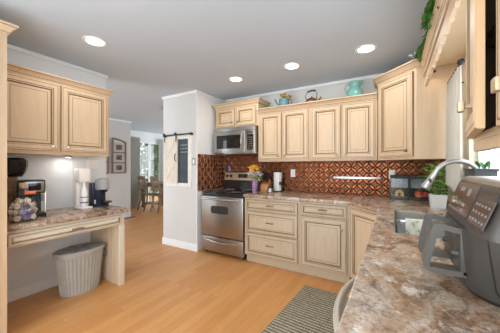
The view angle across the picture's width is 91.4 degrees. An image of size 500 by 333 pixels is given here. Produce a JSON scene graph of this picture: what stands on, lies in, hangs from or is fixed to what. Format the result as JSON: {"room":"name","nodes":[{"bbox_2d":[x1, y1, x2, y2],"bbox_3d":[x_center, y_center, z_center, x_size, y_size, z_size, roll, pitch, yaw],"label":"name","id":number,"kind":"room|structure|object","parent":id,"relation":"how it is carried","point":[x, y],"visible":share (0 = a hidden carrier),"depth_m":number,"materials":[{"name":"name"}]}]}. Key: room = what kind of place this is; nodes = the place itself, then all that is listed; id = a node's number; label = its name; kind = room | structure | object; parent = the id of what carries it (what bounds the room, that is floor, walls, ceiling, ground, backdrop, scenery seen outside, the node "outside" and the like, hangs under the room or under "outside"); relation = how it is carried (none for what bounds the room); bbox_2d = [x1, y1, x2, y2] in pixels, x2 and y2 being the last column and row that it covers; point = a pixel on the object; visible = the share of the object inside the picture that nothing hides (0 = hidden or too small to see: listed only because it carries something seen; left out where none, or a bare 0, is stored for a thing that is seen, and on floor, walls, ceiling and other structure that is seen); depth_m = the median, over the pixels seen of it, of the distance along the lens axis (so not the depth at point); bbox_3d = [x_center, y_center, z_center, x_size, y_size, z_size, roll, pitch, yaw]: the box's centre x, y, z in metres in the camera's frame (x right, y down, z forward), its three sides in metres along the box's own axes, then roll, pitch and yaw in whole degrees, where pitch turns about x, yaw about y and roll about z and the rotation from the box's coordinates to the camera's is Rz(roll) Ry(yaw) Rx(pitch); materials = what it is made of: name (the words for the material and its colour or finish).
{"room":"kitchen","nodes":[
{"label":"kitchen","id":0,"kind":"room"},
{"bbox_2d":[7,48,105,290],"bbox_3d":[-2.510,0.065,2.059,0.120,2.440,2.475,0,0,31],"label":"wall","id":1,"kind":"structure","parent":0,"point":[34,262],"depth_m":2.59,"materials":[{"name":"white paint"}]},
{"bbox_2d":[7,275,57,302],"bbox_3d":[-2.152,1.230,2.530,0.015,0.110,0.890,0,0,31],"label":"baseboard","id":2,"kind":"structure","parent":1,"relation":"attached to","point":[29,289],"depth_m":2.45,"materials":[{"name":"white wood"}]},
{"bbox_2d":[7,44,107,78],"bbox_3d":[-2.098,-1.135,2.611,0.025,0.040,1.145,0,0,31],"label":"trim","id":3,"kind":"structure","parent":1,"relation":"attached to","point":[12,47],"depth_m":2.60,"materials":[{"name":"white wood"}]},
{"bbox_2d":[7,62,114,156],"bbox_3d":[-1.974,-0.493,2.483,0.363,0.756,1.002,0,0,31],"label":"upper cabinet","id":4,"kind":"object","parent":1,"relation":"attached to","point":[48,114],"visible":0.98,"depth_m":2.34,"materials":[{"name":"beige paint"}]},
{"bbox_2d":[73,156,73,205],"bbox_3d":[-2.011,0.170,2.777,0.004,0.570,0.008,0,0,31],"label":"trim","id":5,"kind":"structure","parent":1,"relation":"attached to","point":[73,156],"depth_m":2.78,"materials":[{"name":"beige paint"}]},
{"bbox_2d":[86,160,98,168],"bbox_3d":[-1.903,-0.025,2.951,0.010,0.114,0.140,0,0,31],"label":"wall switch","id":6,"kind":"object","parent":1,"relation":"attached to","point":[90,164],"visible":0.92,"depth_m":2.95,"materials":[{"name":"white plastic"}]},
{"bbox_2d":[106,120,130,212],"bbox_3d":[-4.288,0.065,4.334,0.120,2.440,4.570,0,0,31],"label":"wall","id":7,"kind":"structure","parent":0,"point":[119,193],"depth_m":6.04,"materials":[{"name":"beige paint"}]},
{"bbox_2d":[106,157,108,173],"bbox_3d":[-3.434,-0.245,5.623,0.030,0.830,0.360,0,0,31],"label":"photo collage","id":8,"kind":"object","parent":7,"relation":"attached to","point":[107,158],"visible":0.16,"depth_m":5.75},
{"bbox_2d":[111,138,125,173],"bbox_3d":[-3.213,-0.261,5.996,0.040,0.862,0.368,0,0,31],"label":"photo collage","id":9,"kind":"object","parent":7,"relation":"attached to","point":[118,150],"visible":1,"depth_m":5.98},
{"bbox_2d":[116,145,121,149],"bbox_3d":[-3.216,-0.469,5.995,0.003,0.123,0.144,0,0,31],"label":"photo","id":10,"kind":"object","parent":9,"relation":"attached to","point":[118,147],"depth_m":5.99},
{"bbox_2d":[116,155,121,159],"bbox_3d":[-3.216,-0.222,5.995,0.003,0.123,0.144,0,0,31],"label":"photo","id":11,"kind":"object","parent":9,"relation":"attached to","point":[118,157],"depth_m":5.99},
{"bbox_2d":[116,165,121,169],"bbox_3d":[-3.216,0.024,5.995,0.003,0.123,0.144,0,0,31],"label":"photo","id":12,"kind":"object","parent":9,"relation":"attached to","point":[118,167],"depth_m":5.99},
{"bbox_2d":[109,118,131,122],"bbox_3d":[-3.776,-1.135,5.059,0.020,0.040,2.840,0,0,31],"label":"trim","id":13,"kind":"structure","parent":7,"relation":"attached to","point":[109,118],"depth_m":6.02,"materials":[{"name":"white wood"}]},
{"bbox_2d":[124,212,130,217],"bbox_3d":[-3.783,1.230,5.051,0.015,0.110,2.820,0,0,31],"label":"baseboard","id":14,"kind":"structure","parent":7,"relation":"attached to","point":[129,213],"depth_m":6.18,"materials":[{"name":"white wood"}]},
{"bbox_2d":[131,130,162,206],"bbox_3d":[-3.503,0.065,8.317,0.120,2.440,3.080,0,0,31],"label":"wall","id":15,"kind":"structure","parent":0,"point":[142,135],"depth_m":8.22,"materials":[{"name":"white paint"}]},
{"bbox_2d":[140,140,158,205],"bbox_3d":[-3.434,0.200,8.345,0.090,2.170,1.120,0,0,31],"label":"door","id":16,"kind":"structure","parent":15,"relation":"in","point":[148,142],"depth_m":8.33,"materials":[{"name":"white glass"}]},
{"bbox_2d":[7,196,351,332],"bbox_3d":[-1.954,1.315,4.913,9.620,0.060,7.950,0,0,31],"label":"floor","id":17,"kind":"structure","parent":0,"point":[165,288],"depth_m":2.43,"materials":[{"name":"brown wood"}]},
{"bbox_2d":[0,19,18,332],"bbox_3d":[-2.266,0.133,1.560,0.790,2.305,0.967,0,0,31],"label":"tall cabinet","id":18,"kind":"object","parent":17,"relation":"on","point":[6,28],"visible":1,"depth_m":1.74,"materials":[{"name":"beige paint"}]},
{"bbox_2d":[7,205,128,285],"bbox_3d":[-1.849,0.870,2.410,0.654,0.830,1.005,0,0,31],"label":"desk","id":19,"kind":"object","parent":17,"relation":"on","point":[105,224],"visible":0.89,"depth_m":2.42,"materials":[{"name":"wood"}]},
{"bbox_2d":[7,158,27,216],"bbox_3d":[-2.182,0.186,2.265,0.175,0.537,0.183,0,0,31],"label":"coffee grinder","id":20,"kind":"object","parent":19,"relation":"on","point":[16,167],"visible":0.44,"depth_m":2.21,"materials":[{"name":"black plastic"}]},
{"bbox_2d":[7,183,39,221],"bbox_3d":[-1.891,0.296,2.034,0.213,0.318,0.213,0,0,31],"label":"jar","id":21,"kind":"object","parent":19,"relation":"on","point":[21,185],"visible":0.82,"depth_m":2.02,"materials":[{"name":"clear glass"}]},
{"bbox_2d":[10,210,18,215],"bbox_3d":[-1.890,0.375,1.963,0.049,0.049,0.044,0,0,-7],"label":"pod","id":22,"kind":"object","parent":21,"relation":"in","point":[15,212],"visible":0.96,"depth_m":1.95,"materials":[{"name":"beige plastic"}]},
{"bbox_2d":[13,216,21,221],"bbox_3d":[-1.875,0.422,1.973,0.049,0.048,0.042,0,0,-11],"label":"pod","id":23,"kind":"object","parent":21,"relation":"in","point":[16,218],"visible":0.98,"depth_m":1.96,"materials":[{"name":"beige plastic"}]},
{"bbox_2d":[14,203,21,209],"bbox_3d":[-1.874,0.321,1.973,0.049,0.048,0.043,0,0,-11],"label":"pod","id":24,"kind":"object","parent":21,"relation":"in","point":[16,206],"visible":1,"depth_m":1.96,"materials":[{"name":"beige plastic"}]},
{"bbox_2d":[15,199,22,203],"bbox_3d":[-1.895,0.289,2.004,0.049,0.049,0.038,0,0,6],"label":"pod","id":25,"kind":"object","parent":21,"relation":"in","point":[18,201],"visible":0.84,"depth_m":1.99,"materials":[{"name":"beige plastic"}]},
{"bbox_2d":[19,209,26,214],"bbox_3d":[-1.844,0.368,1.982,0.049,0.049,0.040,0,0,-42],"label":"pod","id":26,"kind":"object","parent":21,"relation":"in","point":[22,211],"visible":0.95,"depth_m":1.97,"materials":[{"name":"purple plastic"}]},
{"bbox_2d":[23,214,29,219],"bbox_3d":[-1.837,0.415,2.001,0.047,0.051,0.049,0,0,31],"label":"pod","id":27,"kind":"object","parent":21,"relation":"in","point":[25,216],"visible":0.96,"depth_m":1.99,"materials":[{"name":"purple plastic"}]},
{"bbox_2d":[23,203,30,209],"bbox_3d":[-1.836,0.329,2.002,0.048,0.051,0.049,0,0,31],"label":"pod","id":28,"kind":"object","parent":21,"relation":"in","point":[28,206],"visible":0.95,"depth_m":2.00,"materials":[{"name":"purple plastic"}]},
{"bbox_2d":[23,198,30,202],"bbox_3d":[-1.860,0.283,2.032,0.045,0.050,0.049,0,0,12],"label":"pod","id":29,"kind":"object","parent":21,"relation":"in","point":[25,199],"visible":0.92,"depth_m":2.02,"materials":[{"name":"beige plastic"}]},
{"bbox_2d":[27,209,34,214],"bbox_3d":[-1.819,0.375,2.026,0.049,0.051,0.049,0,0,31],"label":"pod","id":30,"kind":"object","parent":21,"relation":"in","point":[29,211],"visible":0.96,"depth_m":2.02,"materials":[{"name":"plastic"}]},
{"bbox_2d":[30,213,35,218],"bbox_3d":[-1.832,0.418,2.049,0.034,0.049,0.049,0,0,-14],"label":"pod","id":31,"kind":"object","parent":21,"relation":"in","point":[32,216],"visible":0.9,"depth_m":2.04,"materials":[{"name":"beige plastic"}]},
{"bbox_2d":[16,179,46,218],"bbox_3d":[-1.994,0.287,2.231,0.172,0.335,0.179,0,0,31],"label":"drip coffee maker","id":32,"kind":"object","parent":19,"relation":"on","point":[38,185],"visible":0.71,"depth_m":2.20,"materials":[{"name":"black plastic"}]},
{"bbox_2d":[7,205,128,231],"bbox_3d":[-1.858,0.476,2.416,0.633,0.042,1.005,0,0,31],"label":"countertop","id":33,"kind":"structure","parent":19,"relation":"on","point":[60,215],"depth_m":2.28,"materials":[{"name":"stone"}]},
{"bbox_2d":[74,169,92,209],"bbox_3d":[-1.815,0.239,2.655,0.162,0.432,0.120,0,0,31],"label":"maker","id":34,"kind":"object","parent":19,"relation":"on","point":[81,176],"visible":1,"depth_m":2.63,"materials":[{"name":"white plastic"}]},
{"bbox_2d":[80,182,87,206],"bbox_3d":[-1.796,0.300,2.644,0.072,0.263,0.072,0,0,31],"label":"bottle","id":35,"kind":"object","parent":34,"relation":"on","point":[83,185],"depth_m":2.62,"materials":[{"name":"white plastic"}]},
{"bbox_2d":[89,178,111,206],"bbox_3d":[-1.700,0.292,2.801,0.225,0.325,0.178,0,0,31],"label":"pod coffee maker","id":36,"kind":"object","parent":19,"relation":"on","point":[98,189],"visible":0.98,"depth_m":2.77,"materials":[{"name":"blue plastic"}]},
{"bbox_2d":[52,241,105,297],"bbox_3d":[-1.768,1.060,2.545,0.315,0.450,0.476,0,0,31],"label":"trash can","id":37,"kind":"object","parent":17,"relation":"on","point":[78,266],"visible":1,"depth_m":2.44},
{"bbox_2d":[131,137,139,206],"bbox_3d":[-3.654,0.165,7.749,0.064,2.200,0.350,0,0,31],"label":"door curtain","id":38,"kind":"object","parent":17,"relation":"on","point":[135,141],"visible":0.77,"depth_m":7.78,"materials":[{"name":"grey fabric"}]},
{"bbox_2d":[137,176,159,210],"bbox_3d":[-3.021,0.783,7.272,0.388,1.016,0.530,0,0,38],"label":"dining chair","id":39,"kind":"object","parent":17,"relation":"on","point":[142,178],"visible":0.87,"depth_m":7.15,"materials":[{"name":"brown wood"}]},
{"bbox_2d":[142,181,162,206],"bbox_3d":[-2.595,0.892,7.672,1.600,0.785,0.900,0,0,31],"label":"dining table","id":40,"kind":"object","parent":17,"relation":"on","point":[161,182],"visible":0.27,"depth_m":7.68,"materials":[{"name":"brown wood"}]},
{"bbox_2d":[149,176,162,212],"bbox_3d":[-2.536,0.783,6.984,0.388,1.016,0.530,0,0,35],"label":"dining chair","id":41,"kind":"object","parent":17,"relation":"on","point":[152,178],"visible":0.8,"depth_m":6.81,"materials":[{"name":"brown wood"}]},
{"bbox_2d":[159,140,162,192],"bbox_3d":[-3.064,0.165,8.742,0.064,2.200,0.500,0,0,31],"label":"door curtain","id":42,"kind":"object","parent":17,"relation":"on","point":[160,141],"visible":0.17,"depth_m":8.61,"materials":[{"name":"grey fabric"}]},
{"bbox_2d":[200,171,264,259],"bbox_3d":[-0.262,0.685,3.734,0.745,1.200,0.715,0,0,31],"label":"range","id":43,"kind":"object","parent":17,"relation":"on","point":[223,209],"visible":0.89,"depth_m":3.50,"materials":[{"name":"silver metal"}]},
{"bbox_2d":[202,188,260,194],"bbox_3d":[-0.246,0.379,3.760,0.745,0.022,0.637,0,0,31],"label":"cooktop","id":44,"kind":"object","parent":43,"relation":"in","point":[223,191],"depth_m":3.61,"materials":[{"name":"black glass"}]},
{"bbox_2d":[245,197,300,272],"bbox_3d":[0.404,0.849,3.350,0.762,0.872,0.686,0,0,31],"label":"base cabinet","id":45,"kind":"object","parent":17,"relation":"on","point":[271,225],"visible":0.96,"depth_m":3.07,"materials":[{"name":"beige paint"}]},
{"bbox_2d":[261,285,347,332],"bbox_3d":[0.566,1.279,2.048,0.600,0.012,1.000,0,0,34],"label":"woven rug","id":46,"kind":"object","parent":17,"relation":"on","point":[310,310],"visible":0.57,"depth_m":2.10,"materials":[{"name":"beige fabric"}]},
{"bbox_2d":[299,201,350,282],"bbox_3d":[0.971,0.849,3.014,0.553,0.872,0.686,0,0,31],"label":"base cabinet","id":47,"kind":"object","parent":17,"relation":"on","point":[323,227],"visible":0.94,"depth_m":2.75,"materials":[{"name":"beige paint"}]},
{"bbox_2d":[333,276,355,332],"bbox_3d":[0.581,0.850,0.684,0.650,0.870,0.594,0,0,31],"label":"chair","id":48,"kind":"object","parent":17,"relation":"on","point":[344,290],"visible":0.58,"depth_m":0.80,"materials":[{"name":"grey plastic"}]},
{"bbox_2d":[349,205,394,277],"bbox_3d":[1.527,0.849,2.513,0.909,0.872,0.959,0,0,31],"label":"base cabinet","id":49,"kind":"object","parent":17,"relation":"on","point":[361,221],"visible":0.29,"depth_m":2.45,"materials":[{"name":"beige paint"}]},
{"bbox_2d":[243,191,499,332],"bbox_3d":[0.213,0.391,1.581,2.247,0.040,3.937,0,0,31],"label":"countertop","id":50,"kind":"structure","parent":49,"relation":"on","point":[392,291],"depth_m":0.75,"materials":[{"name":"stone"}]},
{"bbox_2d":[247,165,263,193],"bbox_3d":[0.064,0.173,3.366,0.226,0.397,0.226,0,0,-25],"label":"flower vase","id":51,"kind":"object","parent":50,"relation":"on","point":[251,171],"visible":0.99,"depth_m":3.34,"materials":[{"name":"purple ceramic"}]},
{"bbox_2d":[260,173,271,191],"bbox_3d":[0.243,0.232,3.661,0.125,0.278,0.239,0,0,22],"label":"knife block","id":52,"kind":"object","parent":50,"relation":"on","point":[266,183],"visible":0.93,"depth_m":3.60,"materials":[{"name":"orange wood"}]},
{"bbox_2d":[266,186,273,192],"bbox_3d":[0.290,0.329,3.492,0.110,0.085,0.110,0,0,31],"label":"pencil sharpener","id":53,"kind":"object","parent":50,"relation":"on","point":[269,190],"visible":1,"depth_m":3.46,"materials":[{"name":"metal"}]},
{"bbox_2d":[274,172,282,191],"bbox_3d":[0.418,0.221,3.637,0.153,0.300,0.150,0,0,31],"label":"paper towel holder","id":54,"kind":"object","parent":50,"relation":"on","point":[277,175],"visible":0.94,"depth_m":3.58,"materials":[{"name":"white paper"}]},
{"bbox_2d":[390,175,408,199],"bbox_3d":[1.714,0.234,2.797,0.184,0.273,0.136,0,0,31],"label":"tank","id":55,"kind":"object","parent":50,"relation":"on","point":[399,184],"visible":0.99,"depth_m":2.81,"materials":[{"name":"black plastic"}]},
{"bbox_2d":[394,211,444,237],"bbox_3d":[1.198,0.475,1.629,0.403,0.190,0.823,0,0,31],"label":"sink","id":56,"kind":"object","parent":50,"relation":"in","point":[400,221],"visible":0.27,"depth_m":1.76,"materials":[{"name":"metal"}]},
{"bbox_2d":[405,218,422,234],"bbox_3d":[1.178,0.456,1.718,0.149,0.168,0.078,0,0,31],"label":"dish towel","id":57,"kind":"object","parent":56,"relation":"hanging from","point":[413,226],"visible":0.52,"depth_m":1.71,"materials":[{"name":"white fabric"}]},
{"bbox_2d":[394,211,435,221],"bbox_3d":[1.324,0.475,1.842,0.403,0.190,0.328,0,0,31],"label":"basin","id":58,"kind":"object","parent":56,"relation":"in","point":[398,214],"depth_m":2.02,"materials":[{"name":"metal"}]},
{"bbox_2d":[409,175,429,200],"bbox_3d":[1.874,0.234,2.702,0.184,0.273,0.136,0,0,31],"label":"tank","id":59,"kind":"object","parent":50,"relation":"on","point":[416,193],"visible":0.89,"depth_m":2.69,"materials":[{"name":"black plastic"}]},
{"bbox_2d":[417,163,453,208],"bbox_3d":[1.695,0.162,2.191,0.318,0.418,0.332,0,0,31],"label":"potted plant","id":60,"kind":"object","parent":50,"relation":"on","point":[438,200],"visible":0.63,"depth_m":2.17,"materials":[{"name":"green plant"}]},
{"bbox_2d":[421,159,480,189],"bbox_3d":[1.266,0.161,1.514,0.335,0.420,0.123,0,0,31],"label":"faucet","id":61,"kind":"object","parent":50,"relation":"on","point":[428,182],"visible":0.58,"depth_m":1.56,"materials":[{"name":"metal"}]},
{"bbox_2d":[418,176,499,307],"bbox_3d":[0.729,0.203,0.677,0.412,0.337,0.479,0,0,31],"label":"air fryer","id":62,"kind":"object","parent":50,"relation":"on","point":[471,223],"visible":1,"depth_m":0.68,"materials":[{"name":"grey plastic"}]},
{"bbox_2d":[447,176,499,243],"bbox_3d":[0.765,0.104,0.655,0.328,0.140,0.479,0,0,31],"label":"hood","id":63,"kind":"object","parent":62,"relation":"attached to","point":[474,206],"depth_m":0.64,"materials":[{"name":"plastic"}]},
{"bbox_2d":[163,93,223,249],"bbox_3d":[-0.913,0.065,4.224,0.755,2.440,0.810,0,0,31],"label":"wall","id":64,"kind":"structure","parent":0,"point":[179,113],"depth_m":3.86,"materials":[{"name":"beige paint"}]},
{"bbox_2d":[163,132,192,186],"bbox_3d":[-1.154,-0.108,3.849,0.613,0.855,0.081,0,0,31],"label":"sliding barn door","id":65,"kind":"structure","parent":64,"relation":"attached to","point":[177,149],"depth_m":3.85,"materials":[{"name":"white wood"}]},
{"bbox_2d":[162,90,196,99],"bbox_3d":[-1.129,-1.135,3.869,0.775,0.040,0.022,0,0,31],"label":"trim","id":66,"kind":"structure","parent":64,"relation":"attached to","point":[193,91],"depth_m":3.84,"materials":[{"name":"white wood"}]},
{"bbox_2d":[162,237,197,251],"bbox_3d":[-1.128,1.230,3.872,0.775,0.110,0.015,0,0,31],"label":"baseboard","id":67,"kind":"structure","parent":64,"relation":"attached to","point":[172,242],"depth_m":3.84,"materials":[{"name":"white wood"}]},
{"bbox_2d":[196,90,223,102],"bbox_3d":[-0.624,-1.135,3.970,0.022,0.040,0.712,0,0,31],"label":"trim","id":68,"kind":"structure","parent":64,"relation":"attached to","point":[197,91],"depth_m":3.91,"materials":[{"name":"white wood"}]},
{"bbox_2d":[0,0,428,133],"bbox_3d":[-1.954,-1.195,4.913,9.620,0.080,7.950,0,0,31],"label":"ceiling","id":69,"kind":"structure","parent":0,"point":[154,50],"depth_m":2.22,"materials":[{"name":"paint"}]},
{"bbox_2d":[82,36,106,46],"bbox_3d":[-1.430,-1.151,2.252,0.194,0.008,0.194,0,0,31],"label":"recessed light","id":70,"kind":"object","parent":69,"relation":"in","point":[91,40],"visible":1,"depth_m":2.24,"materials":[{"name":"white glass"}]},
{"bbox_2d":[229,77,242,81],"bbox_3d":[-0.187,-1.151,3.229,0.194,0.008,0.194,0,0,31],"label":"recessed light","id":71,"kind":"object","parent":69,"relation":"in","point":[232,79],"visible":1,"depth_m":3.22,"materials":[{"name":"white glass"}]},
{"bbox_2d":[283,63,299,69],"bbox_3d":[0.482,-1.151,2.808,0.194,0.008,0.194,0,0,31],"label":"recessed light","id":72,"kind":"object","parent":69,"relation":"in","point":[289,66],"visible":1,"depth_m":2.80,"materials":[{"name":"white glass"}]},
{"bbox_2d":[355,44,376,53],"bbox_3d":[1.138,-1.151,2.395,0.194,0.008,0.194,0,0,31],"label":"recessed light","id":73,"kind":"object","parent":69,"relation":"in","point":[367,48],"visible":1,"depth_m":2.38,"materials":[{"name":"white glass"}]},
{"bbox_2d":[224,78,447,199],"bbox_3d":[0.947,0.065,3.513,3.200,2.440,0.133,0,0,31],"label":"wall","id":74,"kind":"structure","parent":0,"point":[312,177],"depth_m":3.34,"materials":[{"name":"brown tile"}]},
{"bbox_2d":[211,97,270,128],"bbox_3d":[-0.150,-0.795,3.874,0.885,0.390,0.367,0,0,31],"label":"upper cabinet","id":75,"kind":"object","parent":74,"relation":"attached to","point":[240,113],"visible":0.89,"depth_m":3.71,"materials":[{"name":"beige paint"}]},
{"bbox_2d":[214,125,257,154],"bbox_3d":[-0.171,-0.395,3.838,0.755,0.404,0.445,0,0,31],"label":"microwave","id":76,"kind":"object","parent":75,"relation":"attached to","point":[243,140],"visible":0.98,"depth_m":3.68,"materials":[{"name":"metal"}]},
{"bbox_2d":[257,102,315,161],"bbox_3d":[0.518,-0.450,3.477,0.762,0.760,0.367,0,0,31],"label":"upper cabinet","id":77,"kind":"object","parent":74,"relation":"attached to","point":[283,130],"visible":0.92,"depth_m":3.33,"materials":[{"name":"beige paint"}]},
{"bbox_2d":[274,93,291,105],"bbox_3d":[0.481,-0.924,3.474,0.166,0.188,0.253,0,0,-33],"label":"watering can","id":78,"kind":"object","parent":77,"relation":"on","point":[284,100],"visible":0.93,"depth_m":3.40,"materials":[{"name":"teal metal"}]},
{"bbox_2d":[291,169,294,176],"bbox_3d":[0.635,0.100,3.614,0.070,0.114,0.009,0,0,31],"label":"wall outlet","id":79,"kind":"object","parent":74,"relation":"attached to","point":[292,170],"visible":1,"depth_m":3.61,"materials":[{"name":"white plastic"}]},
{"bbox_2d":[224,73,383,102],"bbox_3d":[0.864,-1.135,3.485,3.075,0.040,0.025,0,0,31],"label":"trim","id":80,"kind":"structure","parent":74,"relation":"attached to","point":[374,75],"depth_m":3.50,"materials":[{"name":"white wood"}]},
{"bbox_2d":[309,92,377,161],"bbox_3d":[1.180,-0.450,3.083,0.775,0.760,0.367,0,0,31],"label":"upper cabinet","id":81,"kind":"object","parent":74,"relation":"attached to","point":[341,128],"visible":0.91,"depth_m":2.92,"materials":[{"name":"beige paint"}]},
{"bbox_2d":[305,90,320,101],"bbox_3d":[0.823,-0.925,3.237,0.169,0.190,0.192,0,0,-22],"label":"copper kettle","id":82,"kind":"object","parent":81,"relation":"on","point":[311,98],"visible":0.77,"depth_m":3.19,"materials":[{"name":"metal"}]},
{"bbox_2d":[344,80,363,95],"bbox_3d":[1.279,-0.934,2.974,0.189,0.209,0.189,0,0,-14],"label":"pitcher","id":83,"kind":"object","parent":81,"relation":"on","point":[355,89],"visible":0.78,"depth_m":2.92,"materials":[{"name":"teal ceramic"}]},
{"bbox_2d":[333,176,380,179],"bbox_3d":[1.377,0.148,3.168,0.570,0.030,0.018,0,0,31],"label":"knife strip","id":84,"kind":"object","parent":74,"relation":"attached to","point":[334,177],"visible":1,"depth_m":3.16,"materials":[{"name":"metal"}]},
{"bbox_2d":[389,170,394,178],"bbox_3d":[1.727,0.100,2.965,0.070,0.114,0.009,0,0,31],"label":"wall outlet","id":85,"kind":"object","parent":74,"relation":"attached to","point":[391,172],"visible":0.61,"depth_m":2.97,"materials":[{"name":"white plastic"}]},
{"bbox_2d":[373,59,457,160],"bbox_3d":[1.708,-0.535,2.587,0.504,0.930,1.005,0,0,-14],"label":"upper cabinet","id":86,"kind":"object","parent":74,"relation":"attached to","point":[411,114],"visible":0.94,"depth_m":2.33,"materials":[{"name":"beige paint"}]},
{"bbox_2d":[448,57,476,200],"bbox_3d":[1.171,0.065,0.875,0.120,2.440,4.200,0,0,31],"label":"wall","id":87,"kind":"structure","parent":0,"point":[468,153],"depth_m":2.01,"materials":[{"name":"beige paint"}]},
{"bbox_2d":[420,0,465,86],"bbox_3d":[1.238,-0.836,1.401,0.300,0.224,1.830,0,0,31],"label":"window valance","id":88,"kind":"object","parent":87,"relation":"attached to","point":[445,43],"visible":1,"depth_m":1.65,"materials":[{"name":"beige paint"}]},
{"bbox_2d":[413,0,439,62],"bbox_3d":[1.185,-0.969,1.596,0.148,0.140,1.416,0,0,31],"label":"ivy garland","id":89,"kind":"object","parent":88,"relation":"on","point":[426,18],"visible":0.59,"depth_m":1.62,"materials":[{"name":"green plant"}]},
{"bbox_2d":[447,58,464,82],"bbox_3d":[1.578,-0.710,1.881,0.114,0.044,0.574,0,0,41],"label":"curtain rod","id":90,"kind":"object","parent":87,"relation":"attached to","point":[461,61],"visible":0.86,"depth_m":1.65,"materials":[{"name":"grey metal"}]},
{"bbox_2d":[446,65,462,187],"bbox_3d":[1.570,-0.273,1.888,0.037,0.855,0.490,0,0,31],"label":"sheer curtain","id":91,"kind":"object","parent":90,"relation":"hanging from","point":[454,172],"visible":0.92,"depth_m":1.79,"materials":[{"name":"white fabric"}]},
{"bbox_2d":[452,150,489,190],"bbox_3d":[1.331,-0.285,1.256,0.205,0.960,1.600,0,0,31],"label":"window","id":92,"kind":"structure","parent":87,"relation":"in","point":[484,156],"depth_m":1.83,"materials":[{"name":"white glass"}]},
{"bbox_2d":[463,161,499,176],"bbox_3d":[1.440,0.066,1.517,0.126,0.198,0.281,0,0,31],"label":"planter","id":93,"kind":"object","parent":92,"relation":"on","point":[483,171],"visible":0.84,"depth_m":1.43,"materials":[{"name":"grey metal"}]},
{"bbox_2d":[457,0,499,151],"bbox_3d":[0.480,-0.548,0.199,0.372,1.014,1.068,0,0,31],"label":"upper cabinet","id":94,"kind":"object","parent":87,"relation":"attached to","point":[482,106],"visible":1,"depth_m":0.56,"materials":[{"name":"beige paint"}]},
{"bbox_2d":[485,23,495,47],"bbox_3d":[0.494,-0.323,0.161,0.286,0.016,0.972,0,0,31],"label":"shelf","id":95,"kind":"object","parent":94,"relation":"attached to","point":[490,40],"depth_m":0.61,"materials":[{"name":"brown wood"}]},
{"label":"outside","id":96,"kind":"structure","parent":0,"visible":0},
{"bbox_3d":[-8.516,1.485,14.367,14.680,0.100,28.000,0,0,31],"label":"ground","id":97,"kind":"structure","parent":96,"visible":0},
{"bbox_2d":[140,143,158,193],"bbox_3d":[-5.816,-0.318,12.400,3.420,3.894,3.503,0,0,26],"label":"tree","id":98,"kind":"object","parent":97,"relation":"on","point":[154,148],"visible":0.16,"depth_m":11.87,"materials":[{"name":"green plant"}]},
{"bbox_2d":[140,143,158,177],"bbox_3d":[-5.946,-0.130,16.536,3.481,4.023,3.526,0,0,-11],"label":"tree","id":99,"kind":"object","parent":97,"relation":"on","point":[142,143],"visible":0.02,"depth_m":16.10,"materials":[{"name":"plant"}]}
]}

